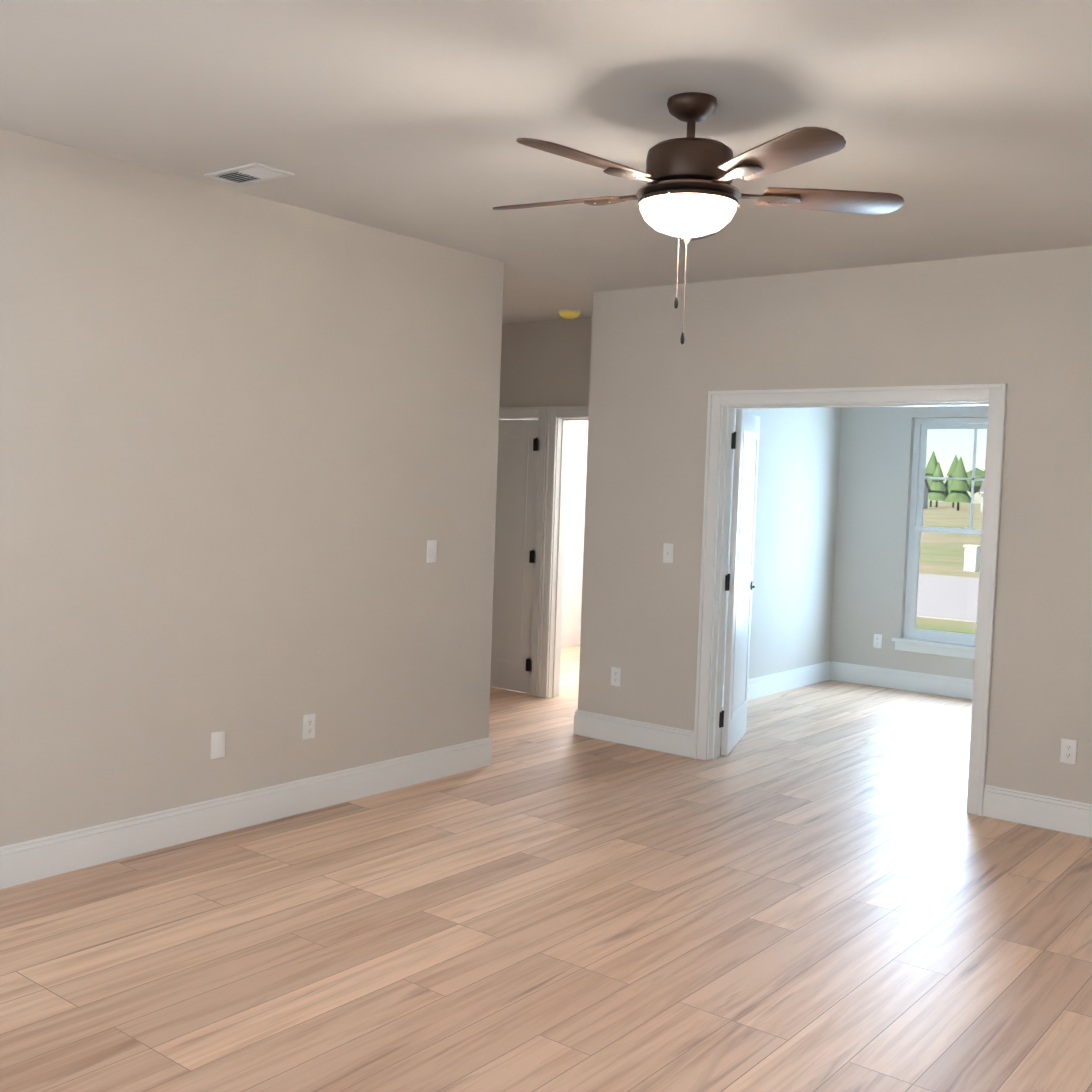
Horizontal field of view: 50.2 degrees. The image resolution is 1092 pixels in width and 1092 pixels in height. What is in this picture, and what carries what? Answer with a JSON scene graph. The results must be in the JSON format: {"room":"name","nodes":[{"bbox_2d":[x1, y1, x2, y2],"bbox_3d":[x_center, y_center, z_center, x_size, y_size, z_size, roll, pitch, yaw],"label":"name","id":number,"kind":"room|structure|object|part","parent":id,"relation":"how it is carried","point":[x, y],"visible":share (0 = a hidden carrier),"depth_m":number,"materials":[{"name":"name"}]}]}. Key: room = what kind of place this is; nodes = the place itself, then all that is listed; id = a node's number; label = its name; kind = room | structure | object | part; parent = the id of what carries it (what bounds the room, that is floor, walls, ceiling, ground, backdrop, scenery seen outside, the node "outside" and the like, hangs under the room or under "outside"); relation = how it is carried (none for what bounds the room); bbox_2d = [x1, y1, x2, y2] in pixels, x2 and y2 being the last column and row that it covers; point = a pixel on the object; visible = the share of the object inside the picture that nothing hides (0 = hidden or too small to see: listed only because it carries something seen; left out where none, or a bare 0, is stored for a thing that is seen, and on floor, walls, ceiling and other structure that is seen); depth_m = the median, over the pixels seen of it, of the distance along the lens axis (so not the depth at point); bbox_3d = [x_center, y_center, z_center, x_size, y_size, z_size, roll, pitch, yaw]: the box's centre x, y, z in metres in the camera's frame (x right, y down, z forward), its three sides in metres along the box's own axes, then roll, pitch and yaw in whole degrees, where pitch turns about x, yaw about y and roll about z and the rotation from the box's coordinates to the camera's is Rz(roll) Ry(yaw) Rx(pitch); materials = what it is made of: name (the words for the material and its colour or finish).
{"room":"empty living room","nodes":[
{"label":"empty living room","id":0,"kind":"room"},
{"bbox_2d":[0,128,841,846],"bbox_3d":[-1.674,-0.124,4.680,0.150,2.740,13.400,4,4,38],"label":"wall","id":1,"kind":"structure","parent":0,"point":[248,456],"depth_m":5.02,"materials":[{"name":"beige paint"}]},
{"bbox_2d":[211,730,225,758],"bbox_3d":[-1.405,0.853,5.002,0.008,0.115,0.070,4,4,38],"label":"electrical outlet","id":2,"kind":"object","parent":1,"relation":"attached to","point":[218,744],"visible":1,"depth_m":5.00,"materials":[{"name":"white plastic"}]},
{"bbox_2d":[0,737,491,888],"bbox_3d":[-3.060,1.213,2.934,0.016,0.154,8.890,4,4,38],"label":"baseboard","id":3,"kind":"structure","parent":1,"relation":"attached to","point":[23,862],"depth_m":5.02,"materials":[{"name":"white wood"}]},
{"bbox_2d":[303,713,315,739],"bbox_3d":[-1.095,0.835,5.393,0.009,0.115,0.070,4,4,38],"label":"electrical outlet","id":4,"kind":"object","parent":1,"relation":"attached to","point":[308,726],"visible":1,"depth_m":5.39,"materials":[{"name":"white plastic"}]},
{"bbox_2d":[427,540,436,562],"bbox_3d":[-0.578,0.028,5.959,0.020,0.115,0.070,4,4,38],"label":"light switch","id":5,"kind":"object","parent":1,"relation":"attached to","point":[431,551],"visible":1,"depth_m":5.96,"materials":[{"name":"white plastic"}]},
{"bbox_2d":[722,661,831,706],"bbox_3d":[1.395,1.076,8.550,0.016,0.154,3.209,4,4,38],"label":"baseboard","id":6,"kind":"structure","parent":1,"relation":"attached to","point":[778,682],"depth_m":9.19,"materials":[{"name":"white wood"}]},
{"bbox_2d":[499,317,591,406],"bbox_3d":[-0.158,-0.281,8.687,2.450,2.740,0.130,4,4,38],"label":"wall","id":7,"kind":"structure","parent":0,"point":[545,363],"depth_m":8.45,"materials":[{"name":"beige paint"}]},
{"bbox_2d":[490,419,539,692],"bbox_3d":[-0.371,0.060,8.785,0.790,2.018,0.079,4,4,38],"label":"closet door","id":8,"kind":"structure","parent":7,"relation":"in","point":[518,447],"depth_m":8.68,"materials":[{"name":"white wood"}]},
{"bbox_2d":[499,406,588,697],"bbox_3d":[0.015,0.046,8.541,1.870,2.115,0.157,4,4,38],"label":"door frame","id":9,"kind":"structure","parent":7,"relation":"attached to","point":[549,538],"depth_m":8.48,"materials":[{"name":"white wood"}]},
{"bbox_2d":[0,645,1091,1091],"bbox_3d":[-0.961,1.366,4.069,7.362,0.120,13.530,4,4,38],"label":"floor","id":10,"kind":"structure","parent":0,"point":[826,887],"depth_m":4.03,"materials":[{"name":"brown wood"}]},
{"bbox_2d":[0,0,1091,323],"bbox_3d":[-0.860,-1.509,3.919,7.362,0.160,13.530,4,4,38],"label":"ceiling","id":11,"kind":"structure","parent":0,"point":[962,128],"depth_m":3.72,"materials":[{"name":"paint"}]},
{"bbox_2d":[204,162,294,185],"bbox_3d":[-1.176,-1.472,4.623,0.335,0.009,0.185,4,4,38],"label":"ceiling vent","id":12,"kind":"object","parent":11,"relation":"in","point":[249,174],"visible":0.98,"depth_m":4.61,"materials":[{"name":"white metal"}]},
{"bbox_2d":[558,309,580,318],"bbox_3d":[0.159,-1.579,7.957,0.152,0.050,0.152,4,4,38],"label":"smoke detector","id":13,"kind":"object","parent":11,"relation":"attached to","point":[568,313],"visible":1,"depth_m":7.91,"materials":[{"name":"yellow plastic"}]},
{"bbox_2d":[493,92,903,344],"bbox_3d":[0.394,-0.994,3.579,1.310,0.744,1.303,4,4,38],"label":"ceiling fan","id":14,"kind":"object","parent":11,"relation":"hanging from","point":[687,193],"visible":0.98,"depth_m":3.48,"materials":[{"name":"brown metal"}]},
{"bbox_3d":[0.435,-1.003,3.589,0.297,0.095,0.297,4,4,38],"label":"lamp shade","id":15,"kind":"part","parent":14,"relation":"part of","materials":[{"name":"white glass"}]},
{"bbox_2d":[561,421,587,646],"bbox_3d":[-3.703,-0.279,6.282,0.130,2.740,13.400,4,4,38],"label":"wall","id":16,"kind":"structure","parent":0,"point":[574,531],"depth_m":11.23,"materials":[{"name":"beige paint"}]},
{"bbox_2d":[578,246,1091,803],"bbox_3d":[1.555,-0.094,6.266,3.252,2.740,0.130,4,4,38],"label":"wall","id":17,"kind":"structure","parent":0,"point":[1020,324],"depth_m":6.08,"materials":[{"name":"beige paint"}]},
{"bbox_2d":[611,667,620,686],"bbox_3d":[0.425,0.795,7.093,0.070,0.115,0.009,4,4,38],"label":"outlet","id":18,"kind":"object","parent":17,"relation":"attached to","point":[615,676],"visible":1,"depth_m":7.09,"materials":[{"name":"white plastic"}]},
{"bbox_2d":[573,710,693,757],"bbox_3d":[0.520,1.125,7.021,0.874,0.154,0.016,4,4,38],"label":"baseboard","id":19,"kind":"structure","parent":17,"relation":"attached to","point":[672,740],"depth_m":7.00,"materials":[{"name":"white wood"}]},
{"bbox_2d":[663,543,673,562],"bbox_3d":[0.714,0.042,6.838,0.070,0.115,0.020,4,4,38],"label":"light switch","id":20,"kind":"object","parent":17,"relation":"attached to","point":[668,551],"visible":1,"depth_m":6.84,"materials":[{"name":"white plastic"}]},
{"bbox_2d":[719,409,759,755],"bbox_3d":[1.198,0.204,7.092,0.075,2.018,0.770,3,3,19],"label":"door","id":21,"kind":"structure","parent":17,"relation":"in","point":[739,586],"depth_m":6.95,"materials":[{"name":"white wood"}]},
{"bbox_2d":[693,383,1006,815],"bbox_3d":[1.588,0.221,6.247,1.647,2.115,0.184,4,4,38],"label":"trim","id":22,"kind":"structure","parent":17,"relation":"attached to","point":[723,406],"depth_m":6.27,"materials":[{"name":"white wood"}]},
{"bbox_2d":[983,784,1091,837],"bbox_3d":[2.445,1.272,5.502,0.745,0.154,0.016,4,4,38],"label":"baseboard","id":23,"kind":"structure","parent":17,"relation":"attached to","point":[1038,810],"depth_m":5.57,"materials":[{"name":"white wood"}]},
{"bbox_2d":[1060,738,1076,763],"bbox_3d":[2.459,0.966,5.487,0.070,0.115,0.009,4,4,38],"label":"outlet","id":24,"kind":"object","parent":17,"relation":"attached to","point":[1068,750],"visible":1,"depth_m":5.48,"materials":[{"name":"white plastic"}]},
{"bbox_2d":[830,405,987,679],"bbox_3d":[3.650,-0.158,8.897,2.972,2.740,0.180,4,4,38],"label":"wall","id":25,"kind":"structure","parent":0,"point":[873,515],"depth_m":9.53,"materials":[{"name":"beige paint"}]},
{"bbox_2d":[873,634,881,647],"bbox_3d":[2.713,0.778,9.541,0.070,0.115,0.009,4,4,38],"label":"outlet","id":26,"kind":"object","parent":25,"relation":"attached to","point":[877,642],"visible":1,"depth_m":9.54,"materials":[{"name":"white plastic"}]},
{"bbox_2d":[832,661,972,698],"bbox_3d":[3.551,1.134,8.882,2.910,0.154,0.016,4,4,38],"label":"baseboard","id":27,"kind":"structure","parent":25,"relation":"attached to","point":[846,672],"depth_m":9.40,"materials":[{"name":"white wood"}]},
{"bbox_2d":[892,417,987,658],"bbox_3d":[3.304,-0.065,9.132,1.070,1.875,0.185,4,4,38],"label":"window","id":28,"kind":"structure","parent":25,"relation":"in","point":[942,643],"depth_m":9.33,"materials":[{"name":"white plastic"}]},
{"label":"outside","id":29,"kind":"structure","parent":0,"visible":0},
{"bbox_2d":[916,501,982,634],"bbox_3d":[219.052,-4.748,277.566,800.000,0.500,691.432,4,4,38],"label":"ground","id":30,"kind":"structure","parent":29,"point":[932,561],"depth_m":44.98,"materials":[{"name":"green plant"}]},
{"bbox_2d":[923,476,930,508],"bbox_3d":[62.223,-10.425,210.934,12.202,6.830,10.796,4,4,38],"label":"house","id":31,"kind":"structure","parent":30,"relation":"on","point":[926,491],"depth_m":210.60,"materials":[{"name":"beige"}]},
{"bbox_2d":[916,574,978,622],"bbox_3d":[13.836,1.375,18.207,600.000,0.020,10.000,4,4,38],"label":"street","id":32,"kind":"structure","parent":30,"relation":"on","point":[931,610],"depth_m":21.66,"materials":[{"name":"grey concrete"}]},
{"bbox_2d":[963,545,980,571],"bbox_3d":[11.056,0.316,30.266,0.360,0.680,0.360,4,4,38],"label":"utility box","id":33,"kind":"object","parent":30,"relation":"on","point":[975,559],"depth_m":30.14,"materials":[{"name":"white"}]},
{"bbox_2d":[979,476,984,511],"bbox_3d":[77.140,-8.952,192.756,8.700,6.830,10.250,4,4,32],"label":"house","id":34,"kind":"structure","parent":30,"relation":"on","point":[980,491],"depth_m":191.29,"materials":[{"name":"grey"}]}
]}

